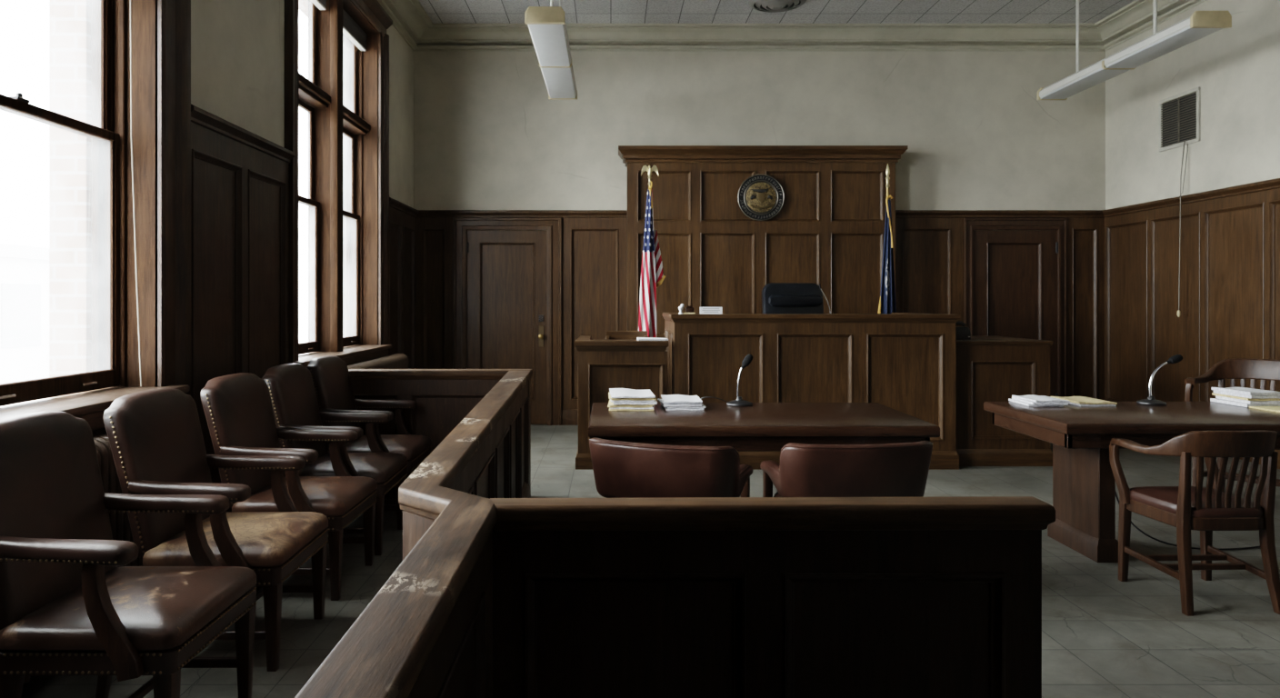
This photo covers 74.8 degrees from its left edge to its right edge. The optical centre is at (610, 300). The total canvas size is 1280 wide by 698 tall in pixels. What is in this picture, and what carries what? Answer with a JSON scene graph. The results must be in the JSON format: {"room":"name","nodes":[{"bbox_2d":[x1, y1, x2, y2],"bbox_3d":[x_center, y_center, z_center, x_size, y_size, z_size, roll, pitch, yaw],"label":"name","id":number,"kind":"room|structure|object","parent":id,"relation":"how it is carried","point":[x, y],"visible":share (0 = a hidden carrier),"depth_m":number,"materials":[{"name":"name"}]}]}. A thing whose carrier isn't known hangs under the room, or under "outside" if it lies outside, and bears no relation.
{"room":"courtroom","nodes":[
{"label":"courtroom","id":0,"kind":"room"},
{"bbox_2d":[49,0,343,377],"bbox_3d":[-2.650,0.600,3.635,0.180,8.800,12.070,0,0,0],"label":"wall","id":1,"kind":"structure","parent":0,"point":[69,20],"depth_m":4.08,"materials":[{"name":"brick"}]},
{"bbox_2d":[90,0,413,370],"bbox_3d":[-2.397,-0.825,3.635,0.326,4.450,12.070,0,0,0],"label":"wall","id":2,"kind":"structure","parent":0,"point":[237,46],"depth_m":5.25,"materials":[{"name":"paint"}]},
{"bbox_2d":[0,0,190,430],"bbox_3d":[-2.320,-0.677,2.985,0.400,4.155,2.750,0,0,0],"label":"window","id":3,"kind":"structure","parent":2,"relation":"in","point":[161,29],"depth_m":4.10,"materials":[{"name":"brown wood"}]},
{"bbox_2d":[130,0,141,386],"bbox_3d":[-2.331,-1.065,3.578,0.118,2.960,1.024,0,0,0],"label":"cord","id":4,"kind":"object","parent":3,"relation":"attached to","point":[130,0],"visible":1,"depth_m":4.05,"materials":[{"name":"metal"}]},
{"bbox_2d":[91,103,419,511],"bbox_3d":[-2.196,0.190,3.620,0.075,2.420,11.640,0,0,0],"label":"panelling","id":5,"kind":"object","parent":2,"relation":"attached to","point":[240,177],"visible":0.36,"depth_m":5.04,"materials":[{"name":"brown wood"}]},
{"bbox_2d":[284,0,392,368],"bbox_3d":[-2.320,-0.677,6.960,0.400,4.155,2.540,0,0,0],"label":"window","id":6,"kind":"structure","parent":2,"relation":"in","point":[365,119],"depth_m":6.92,"materials":[{"name":"brown wood"}]},
{"bbox_2d":[310,0,326,9],"bbox_3d":[-2.360,-2.463,6.387,0.060,0.163,0.954,0,0,0],"label":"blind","id":7,"kind":"object","parent":6,"relation":"attached to","point":[321,5],"visible":1,"depth_m":6.76,"materials":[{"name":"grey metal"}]},
{"bbox_2d":[342,9,367,50],"bbox_3d":[-2.360,-2.463,7.513,0.060,0.163,0.954,0,0,0],"label":"blind","id":8,"kind":"object","parent":6,"relation":"attached to","point":[351,29],"visible":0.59,"depth_m":7.62,"materials":[{"name":"grey metal"}]},
{"bbox_2d":[20,424,1279,697],"bbox_3d":[1.620,1.475,3.635,8.360,0.150,12.070,0,0,0],"label":"floor","id":9,"kind":"structure","parent":0,"point":[1104,635],"depth_m":3.72,"materials":[{"name":"tile"}]},
{"bbox_2d":[23,433,144,682],"bbox_3d":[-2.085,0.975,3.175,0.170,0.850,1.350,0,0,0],"label":"armchair","id":10,"kind":"object","parent":9,"relation":"on","point":[120,525],"visible":0.06,"depth_m":3.36,"materials":[{"name":"brown leather"}]},
{"bbox_2d":[0,411,256,697],"bbox_3d":[-1.587,0.884,2.680,0.688,1.031,0.664,0,0,0],"label":"armchair","id":11,"kind":"object","parent":9,"relation":"on","point":[67,607],"visible":1,"depth_m":2.55,"materials":[{"name":"brown leather"}]},
{"bbox_2d":[103,388,328,671],"bbox_3d":[-1.587,0.884,3.429,0.688,1.031,0.664,0,0,-1],"label":"armchair","id":12,"kind":"object","parent":9,"relation":"on","point":[155,438],"visible":0.77,"depth_m":3.25,"materials":[{"name":"brown leather"}]},
{"bbox_2d":[200,372,376,600],"bbox_3d":[-1.587,0.884,4.181,0.688,1.031,0.664,0,0,1],"label":"armchair","id":13,"kind":"object","parent":9,"relation":"on","point":[237,407],"visible":0.65,"depth_m":4.02,"materials":[{"name":"brown leather"}]},
{"bbox_2d":[261,363,407,555],"bbox_3d":[-1.587,0.884,4.864,0.688,1.031,0.664,0,0,-1],"label":"armchair","id":14,"kind":"object","parent":9,"relation":"on","point":[291,387],"visible":0.63,"depth_m":4.73,"materials":[{"name":"brown leather"}]},
{"bbox_2d":[306,355,431,504],"bbox_3d":[-1.587,0.884,5.536,0.688,1.031,0.664,0,0,1],"label":"armchair","id":15,"kind":"object","parent":9,"relation":"on","point":[330,374],"visible":0.53,"depth_m":5.42,"materials":[{"name":"brown leather"}]},
{"bbox_2d":[347,352,408,369],"bbox_3d":[-2.085,0.958,7.195,0.170,0.885,2.150,0,0,0],"label":"radiator","id":16,"kind":"object","parent":9,"relation":"on","point":[396,361],"visible":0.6,"depth_m":7.53,"materials":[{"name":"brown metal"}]},
{"bbox_2d":[574,335,668,469],"bbox_3d":[0.091,0.867,7.478,0.789,1.067,1.092,0,0,0],"label":"stand","id":17,"kind":"object","parent":9,"relation":"on","point":[603,365],"visible":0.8,"depth_m":6.96,"materials":[{"name":"brown wood"}]},
{"bbox_2d":[605,330,648,339],"bbox_3d":[0.150,0.715,7.635,0.420,0.865,0.429,0,0,0],"label":"wooden chair","id":18,"kind":"object","parent":17,"relation":"on","point":[610,335],"visible":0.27,"depth_m":7.83,"materials":[{"name":"brown wood"}]},
{"bbox_2d":[636,337,668,340],"bbox_3d":[0.350,0.322,7.070,0.250,0.022,0.170,0,0,-3],"label":"bundle","id":19,"kind":"object","parent":17,"relation":"on","point":[637,338],"visible":1,"depth_m":6.99,"materials":[{"name":"white paper"}]},
{"bbox_2d":[638,165,665,338],"bbox_3d":[0.405,-0.007,8.720,0.278,2.815,0.278,0,0,37],"label":"flag","id":20,"kind":"object","parent":9,"relation":"on","point":[652,272],"visible":0.95,"depth_m":8.67,"materials":[{"name":"multicoloured fabric"}]},
{"bbox_2d":[589,438,753,498],"bbox_3d":[0.292,1.015,3.926,0.703,0.770,0.608,0,0,21],"label":"barrel chair","id":21,"kind":"object","parent":9,"relation":"on","point":[621,469],"visible":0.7,"depth_m":3.65,"materials":[{"name":"leather"}]},
{"bbox_2d":[294,369,1055,697],"bbox_3d":[-0.372,0.945,3.386,1.969,0.910,6.138,0,0,-18],"label":"box","id":22,"kind":"object","parent":9,"relation":"on","point":[496,591],"visible":0.91,"depth_m":2.03,"materials":[{"name":"brown wood"}]},
{"bbox_2d":[588,402,939,451],"bbox_3d":[0.759,1.010,4.620,1.742,0.780,0.960,0,0,0],"label":"table","id":23,"kind":"object","parent":9,"relation":"on","point":[759,426],"visible":0.56,"depth_m":4.19,"materials":[{"name":"brown wood"}]},
{"bbox_2d":[609,407,653,410],"bbox_3d":[0.118,0.615,4.871,0.255,0.010,0.322,0,0,1],"label":"folder","id":24,"kind":"object","parent":23,"relation":"on","point":[609,407],"visible":0.32,"depth_m":4.71,"materials":[{"name":"beige paper"}]},
{"bbox_2d":[610,405,653,409],"bbox_3d":[0.128,0.606,4.873,0.245,0.011,0.310,0,0,3],"label":"bundle","id":25,"kind":"object","parent":24,"relation":"on","point":[653,405],"visible":0.29,"depth_m":4.72,"materials":[{"name":"white paper"}]},
{"bbox_2d":[607,402,652,407],"bbox_3d":[0.112,0.597,4.879,0.255,0.009,0.322,0,0,2],"label":"folder","id":26,"kind":"object","parent":25,"relation":"on","point":[608,403],"visible":0.35,"depth_m":4.72,"materials":[{"name":"beige paper"}]},
{"bbox_2d":[609,399,654,406],"bbox_3d":[0.118,0.589,4.883,0.255,0.009,0.322,0,0,0],"label":"folder","id":27,"kind":"object","parent":26,"relation":"on","point":[610,403],"visible":0.29,"depth_m":4.72,"materials":[{"name":"beige paper"}]},
{"bbox_2d":[612,400,657,404],"bbox_3d":[0.134,0.578,4.869,0.245,0.014,0.310,0,0,-1],"label":"bundle","id":28,"kind":"object","parent":27,"relation":"on","point":[655,402],"visible":0.33,"depth_m":4.72,"materials":[{"name":"white paper"}]},
{"bbox_2d":[610,399,654,402],"bbox_3d":[0.116,0.566,4.873,0.245,0.012,0.310,0,0,-3],"label":"bundle","id":29,"kind":"object","parent":28,"relation":"on","point":[615,401],"visible":0.33,"depth_m":4.72,"materials":[{"name":"white paper"}]},
{"bbox_2d":[610,397,656,400],"bbox_3d":[0.126,0.557,4.876,0.255,0.009,0.322,0,0,-1],"label":"folder","id":30,"kind":"object","parent":29,"relation":"on","point":[655,398],"visible":0.21,"depth_m":4.72,"materials":[{"name":"beige paper"}]},
{"bbox_2d":[608,392,653,399],"bbox_3d":[0.114,0.549,4.877,0.255,0.008,0.322,0,0,-1],"label":"folder","id":31,"kind":"object","parent":30,"relation":"on","point":[609,395],"visible":0.25,"depth_m":4.72,"materials":[{"name":"beige paper"}]},
{"bbox_2d":[609,388,655,398],"bbox_3d":[0.120,0.534,4.858,0.245,0.024,0.310,0,0,-3],"label":"bundle","id":32,"kind":"object","parent":31,"relation":"on","point":[615,393],"visible":1,"depth_m":4.86,"materials":[{"name":"white paper"}]},
{"bbox_2d":[660,403,703,410],"bbox_3d":[0.413,0.614,4.886,0.215,0.012,0.300,0,0,-2],"label":"bundle","id":33,"kind":"object","parent":23,"relation":"on","point":[665,407],"visible":0.31,"depth_m":4.74,"materials":[{"name":"white paper"}]},
{"bbox_2d":[666,403,705,408],"bbox_3d":[0.421,0.603,4.886,0.215,0.011,0.300,0,0,-3],"label":"bundle","id":34,"kind":"object","parent":33,"relation":"on","point":[703,405],"visible":0.2,"depth_m":4.74,"materials":[{"name":"white paper"}]},
{"bbox_2d":[658,399,701,406],"bbox_3d":[0.398,0.591,4.879,0.215,0.013,0.300,0,0,-4],"label":"bundle","id":35,"kind":"object","parent":34,"relation":"on","point":[661,401],"visible":0.46,"depth_m":4.74,"materials":[{"name":"white paper"}]},
{"bbox_2d":[663,396,701,404],"bbox_3d":[0.414,0.580,4.890,0.215,0.010,0.300,0,0,3],"label":"bundle","id":36,"kind":"object","parent":35,"relation":"on","point":[698,396],"visible":0.25,"depth_m":4.74,"materials":[{"name":"white paper"}]},
{"bbox_2d":[660,394,702,402],"bbox_3d":[0.409,0.569,4.873,0.215,0.013,0.300,0,0,0],"label":"bundle","id":37,"kind":"object","parent":36,"relation":"on","point":[670,398],"visible":1,"depth_m":4.85,"materials":[{"name":"white paper"}]},
{"bbox_2d":[700,353,752,406],"bbox_3d":[0.682,0.468,4.985,0.328,0.304,0.156,0,0,4],"label":"microphone","id":38,"kind":"object","parent":23,"relation":"on","point":[739,402],"visible":0.95,"depth_m":4.96,"materials":[{"name":"black plastic"}]},
{"bbox_2d":[662,312,960,469],"bbox_3d":[1.700,0.756,7.690,2.400,1.287,1.520,0,0,0],"label":"bench","id":39,"kind":"object","parent":9,"relation":"on","point":[905,363],"visible":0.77,"depth_m":6.98,"materials":[{"name":"brown wood"}]},
{"bbox_2d":[678,303,684,314],"bbox_3d":[0.594,0.069,7.060,0.055,0.089,0.047,0,0,0],"label":"ornament","id":40,"kind":"object","parent":39,"relation":"on","point":[682,306],"visible":1,"depth_m":7.05,"materials":[{"name":"white ceramic"}]},
{"bbox_2d":[683,305,695,314],"bbox_3d":[0.665,0.075,7.070,0.090,0.076,0.050,0,0,0],"label":"wooden block","id":41,"kind":"object","parent":39,"relation":"on","point":[689,310],"visible":1,"depth_m":7.05,"materials":[{"name":"brown wood"}]},
{"bbox_2d":[700,307,722,314],"bbox_3d":[0.845,0.083,7.071,0.190,0.062,0.049,0,0,0],"label":"nameplate","id":42,"kind":"object","parent":39,"relation":"on","point":[703,310],"visible":1,"depth_m":7.05,"materials":[{"name":"white paper"}]},
{"bbox_2d":[819,283,830,313],"bbox_3d":[1.933,0.053,7.459,0.137,0.410,0.099,0,0,28],"label":"microphone","id":43,"kind":"object","parent":39,"relation":"on","point":[819,284],"visible":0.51,"depth_m":7.45,"materials":[{"name":"black plastic"}]},
{"bbox_2d":[760,440,932,497],"bbox_3d":[1.089,1.015,3.936,0.703,0.770,0.608,0,0,-6],"label":"barrel chair","id":44,"kind":"object","parent":9,"relation":"on","point":[804,470],"visible":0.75,"depth_m":3.67,"materials":[{"name":"leather"}]},
{"bbox_2d":[878,163,896,313],"bbox_3d":[2.885,-0.015,8.720,0.280,2.830,0.280,0,0,0],"label":"state flag","id":45,"kind":"object","parent":9,"relation":"on","point":[887,292],"visible":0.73,"depth_m":8.67,"materials":[{"name":"blue fabric"}]},
{"bbox_2d":[955,336,1053,466],"bbox_3d":[3.322,0.870,7.600,0.855,1.060,1.040,0,0,0],"label":"desk","id":46,"kind":"object","parent":9,"relation":"on","point":[988,368],"visible":0.62,"depth_m":7.10,"materials":[{"name":"brown wood"}]},
{"bbox_2d":[955,321,970,339],"bbox_3d":[3.060,0.262,7.418,0.200,0.157,0.184,0,0,0],"label":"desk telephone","id":47,"kind":"object","parent":46,"relation":"on","point":[962,333],"visible":0.51,"depth_m":7.33,"materials":[{"name":"black plastic"}]},
{"bbox_2d":[983,401,1279,562],"bbox_3d":[3.375,1.010,4.690,2.150,0.780,0.940,0,0,0],"label":"table","id":48,"kind":"object","parent":9,"relation":"on","point":[1084,482],"visible":0.91,"depth_m":4.52,"materials":[{"name":"brown wood"}]},
{"bbox_2d":[1008,399,1063,406],"bbox_3d":[2.558,0.613,5.042,0.200,0.014,0.280,0,0,3],"label":"bundle","id":49,"kind":"object","parent":48,"relation":"on","point":[1011,400],"visible":0.53,"depth_m":4.92,"materials":[{"name":"white paper"}]},
{"bbox_2d":[1011,397,1068,405],"bbox_3d":[2.570,0.600,5.019,0.200,0.015,0.280,0,0,2],"label":"bundle","id":50,"kind":"object","parent":49,"relation":"on","point":[1014,398],"visible":0.52,"depth_m":4.89,"materials":[{"name":"white paper"}]},
{"bbox_2d":[1011,394,1069,402],"bbox_3d":[2.578,0.587,5.022,0.200,0.013,0.280,0,0,-1],"label":"bundle","id":51,"kind":"object","parent":50,"relation":"on","point":[1029,397],"visible":1,"depth_m":4.97,"materials":[{"name":"white paper"}]},
{"bbox_2d":[1066,401,1116,406],"bbox_3d":[2.854,0.613,5.062,0.215,0.014,0.300,0,0,-3],"label":"bundle","id":52,"kind":"object","parent":48,"relation":"on","point":[1070,403],"visible":0.37,"depth_m":4.92,"materials":[{"name":"white paper"}]},
{"bbox_2d":[1050,396,1117,404],"bbox_3d":[2.854,0.600,5.060,0.224,0.012,0.312,0,0,-1],"label":"folder","id":53,"kind":"object","parent":52,"relation":"on","point":[1084,400],"visible":0.93,"depth_m":5.00,"materials":[{"name":"beige paper"}]},
{"bbox_2d":[1136,354,1182,405],"bbox_3d":[3.303,0.472,5.030,0.263,0.297,0.156,0,0,0],"label":"microphone","id":54,"kind":"object","parent":48,"relation":"on","point":[1151,400],"visible":1,"depth_m":5.01,"materials":[{"name":"black plastic"}]},
{"bbox_2d":[1210,398,1279,407],"bbox_3d":[3.805,0.610,5.005,0.225,0.021,0.290,0,0,-1],"label":"bundle","id":55,"kind":"object","parent":48,"relation":"on","point":[1221,401],"visible":0.5,"depth_m":4.94,"materials":[{"name":"white paper"}]},
{"bbox_2d":[1215,395,1279,404],"bbox_3d":[3.826,0.591,4.994,0.225,0.020,0.290,0,0,2],"label":"bundle","id":56,"kind":"object","parent":55,"relation":"on","point":[1216,396],"visible":0.54,"depth_m":4.87,"materials":[{"name":"white paper"}]},
{"bbox_2d":[1211,392,1279,400],"bbox_3d":[3.821,0.574,5.004,0.234,0.015,0.302,0,0,2],"label":"folder","id":57,"kind":"object","parent":56,"relation":"on","point":[1213,394],"visible":0.49,"depth_m":4.89,"materials":[{"name":"beige paper"}]},
{"bbox_2d":[1213,390,1279,399],"bbox_3d":[3.820,0.557,4.997,0.225,0.021,0.290,0,0,-2],"label":"bundle","id":58,"kind":"object","parent":57,"relation":"on","point":[1215,391],"visible":0.51,"depth_m":4.88,"materials":[{"name":"white paper"}]},
{"bbox_2d":[1211,387,1279,395],"bbox_3d":[3.805,0.538,4.993,0.225,0.019,0.290,0,0,-3],"label":"bundle","id":59,"kind":"object","parent":58,"relation":"on","point":[1237,390],"visible":1,"depth_m":4.94,"materials":[{"name":"white paper"}]},
{"bbox_2d":[1249,406,1279,412],"bbox_3d":[3.875,0.616,4.660,0.340,0.008,0.400,0,0,0],"label":"folder","id":60,"kind":"object","parent":48,"relation":"on","point":[1267,408],"visible":1,"depth_m":4.78,"materials":[{"name":"beige paper"}]},
{"bbox_2d":[1115,491,1259,549],"bbox_3d":[3.303,1.089,4.834,0.772,0.619,0.280,0,0,32],"label":"cable","id":61,"kind":"object","parent":9,"relation":"on","point":[1117,499],"visible":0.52,"depth_m":4.75,"materials":[{"name":"black plastic"}]},
{"bbox_2d":[1109,430,1279,616],"bbox_3d":[2.781,0.988,3.963,0.570,0.824,0.552,0,0,-2],"label":"armchair","id":62,"kind":"object","parent":9,"relation":"on","point":[1185,507],"visible":1,"depth_m":3.77,"materials":[{"name":"brown wood"}]},
{"bbox_2d":[1184,358,1279,492],"bbox_3d":[4.379,0.906,5.715,0.608,0.989,0.667,0,0,-38],"label":"armchair","id":63,"kind":"object","parent":9,"relation":"on","point":[1242,369],"visible":0.38,"depth_m":5.91,"materials":[{"name":"brown wood"}]},
{"bbox_2d":[413,51,1105,209],"bbox_3d":[1.683,-0.825,9.570,7.834,4.450,0.200,0,0,0],"label":"wall","id":64,"kind":"structure","parent":0,"point":[488,135],"depth_m":9.47,"materials":[{"name":"paint"}]},
{"bbox_2d":[452,217,561,425],"bbox_3d":[-1.165,0.230,9.409,1.230,2.340,0.122,0,0,0],"label":"door","id":65,"kind":"structure","parent":64,"relation":"in","point":[507,271],"depth_m":9.43,"materials":[{"name":"brown wood"}]},
{"bbox_2d":[415,210,1104,425],"bbox_3d":[1.683,0.190,9.432,7.834,2.420,0.075,0,0,0],"label":"panelling","id":66,"kind":"object","parent":64,"relation":"attached to","point":[929,244],"visible":0.54,"depth_m":9.44,"materials":[{"name":"brown wood"}]},
{"bbox_2d":[618,145,908,338],"bbox_3d":[1.655,-0.145,9.285,3.150,3.090,0.370,0,0,0],"label":"panelling","id":67,"kind":"object","parent":64,"relation":"attached to","point":[828,230],"visible":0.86,"depth_m":9.22,"materials":[{"name":"brown wood"}]},
{"bbox_2d":[737,170,784,220],"bbox_3d":[1.648,-1.156,9.169,0.516,0.558,0.066,0,0,0],"label":"seal","id":68,"kind":"object","parent":67,"relation":"attached to","point":[760,197],"visible":1,"depth_m":9.17,"materials":[{"name":"brown metal"}]},
{"bbox_2d":[963,217,1067,397],"bbox_3d":[4.560,0.230,9.437,1.150,2.340,0.066,0,0,0],"label":"door","id":69,"kind":"structure","parent":64,"relation":"in","point":[1015,268],"depth_m":9.43,"materials":[{"name":"brown wood"}]},
{"bbox_2d":[418,0,1134,23],"bbox_3d":[1.620,-3.125,3.635,8.360,0.150,12.070,0,0,0],"label":"ceiling","id":70,"kind":"structure","parent":0,"point":[438,11],"depth_m":8.81,"materials":[{"name":"tile"}]},
{"bbox_2d":[524,0,577,99],"bbox_3d":[-0.500,-2.577,7.540,0.302,0.946,2.420,0,0,0],"label":"fluorescent fixture","id":71,"kind":"object","parent":70,"relation":"hanging from","point":[546,25],"visible":1,"depth_m":7.02,"materials":[{"name":"white metal"}]},
{"bbox_2d":[528,24,569,66],"bbox_3d":[-0.500,-2.124,6.947,0.272,0.028,1.174,0,0,0],"label":"diffuser","id":72,"kind":"object","parent":71,"relation":"attached to","point":[551,45],"depth_m":6.90,"materials":[{"name":"plastic"}]},
{"bbox_2d":[541,68,575,98],"bbox_3d":[-0.500,-2.124,8.133,0.272,0.028,1.174,0,0,0],"label":"diffuser","id":73,"kind":"object","parent":71,"relation":"attached to","point":[560,83],"depth_m":8.08,"materials":[{"name":"plastic"}]},
{"bbox_2d":[748,0,806,12],"bbox_3d":[1.690,-3.010,8.500,0.580,0.079,0.580,0,0,0],"label":"ceiling vent","id":74,"kind":"object","parent":70,"relation":"in","point":[765,5],"visible":1,"depth_m":8.49,"materials":[{"name":"grey metal"}]},
{"bbox_2d":[1037,0,1231,99],"bbox_3d":[4.620,-2.577,7.600,0.302,0.946,2.360,0,0,0],"label":"fluorescent fixture","id":75,"kind":"object","parent":70,"relation":"hanging from","point":[1200,25],"visible":1,"depth_m":7.18,"materials":[{"name":"white metal"}]},
{"bbox_2d":[1040,68,1129,99],"bbox_3d":[4.620,-2.124,8.178,0.272,0.028,1.144,0,0,0],"label":"diffuser","id":76,"kind":"object","parent":75,"relation":"attached to","point":[1090,77],"depth_m":8.14,"materials":[{"name":"plastic"}]},
{"bbox_2d":[1105,26,1222,68],"bbox_3d":[4.620,-2.124,7.022,0.272,0.028,1.144,0,0,0],"label":"diffuser","id":77,"kind":"object","parent":75,"relation":"attached to","point":[1177,37],"depth_m":6.95,"materials":[{"name":"plastic"}]},
{"bbox_2d":[761,282,823,313],"bbox_3d":[1.797,0.401,7.943,0.720,1.149,0.704,0,0,-7],"label":"chair","id":78,"kind":"object","parent":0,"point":[776,297],"visible":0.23,"depth_m":8.08,"materials":[{"name":"black leather"}]},
{"bbox_2d":[768,294,822,306],"bbox_3d":[1.782,-0.004,8.069,0.520,0.120,0.070,0,0,-7],"label":"cushion","id":79,"kind":"object","parent":78,"relation":"on","point":[774,300],"depth_m":8.04,"materials":[{"name":"black leather"}]},
{"bbox_2d":[1105,0,1279,209],"bbox_3d":[5.700,-0.825,3.735,0.200,4.450,11.870,0,0,0],"label":"wall","id":80,"kind":"structure","parent":0,"point":[1235,68],"depth_m":7.86,"materials":[{"name":"paint"}]},
{"bbox_2d":[377,0,1206,51],"bbox_3d":[1.683,-2.937,3.635,7.834,0.224,11.670,0,0,0],"label":"crown molding","id":81,"kind":"structure","parent":80,"relation":"attached to","point":[409,17],"depth_m":9.33,"materials":[{"name":"paint"}]},
{"bbox_2d":[1159,86,1200,151],"bbox_3d":[5.589,-1.775,8.230,0.022,0.520,0.580,0,0,0],"label":"air vent","id":82,"kind":"object","parent":80,"relation":"in","point":[1180,114],"visible":1,"depth_m":8.21,"materials":[{"name":"black plastic"}]},
{"bbox_2d":[1177,140,1188,317],"bbox_3d":[5.535,-0.704,8.105,0.102,1.717,0.057,0,0,0],"label":"pull chain","id":83,"kind":"object","parent":82,"relation":"hanging from","point":[1178,311],"visible":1,"depth_m":8.10,"materials":[{"name":"metal"}]},
{"bbox_2d":[1102,178,1279,469],"bbox_3d":[5.562,0.190,3.620,0.075,2.420,11.640,0,0,0],"label":"panelling","id":84,"kind":"object","parent":80,"relation":"attached to","point":[1229,301],"visible":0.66,"depth_m":8.07,"materials":[{"name":"brown wood"}]},
{"label":"outside","id":85,"kind":"structure","parent":0,"visible":0},
{"bbox_3d":[-31.450,5.100,10.000,57.100,0.200,100.000,0,0,0],"label":"ground","id":86,"kind":"structure","parent":85,"visible":0},
{"bbox_2d":[0,243,49,383],"bbox_3d":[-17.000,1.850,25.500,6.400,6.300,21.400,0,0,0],"label":"window pane","id":87,"kind":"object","parent":86,"relation":"on","point":[24,269],"visible":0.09,"depth_m":19.89,"materials":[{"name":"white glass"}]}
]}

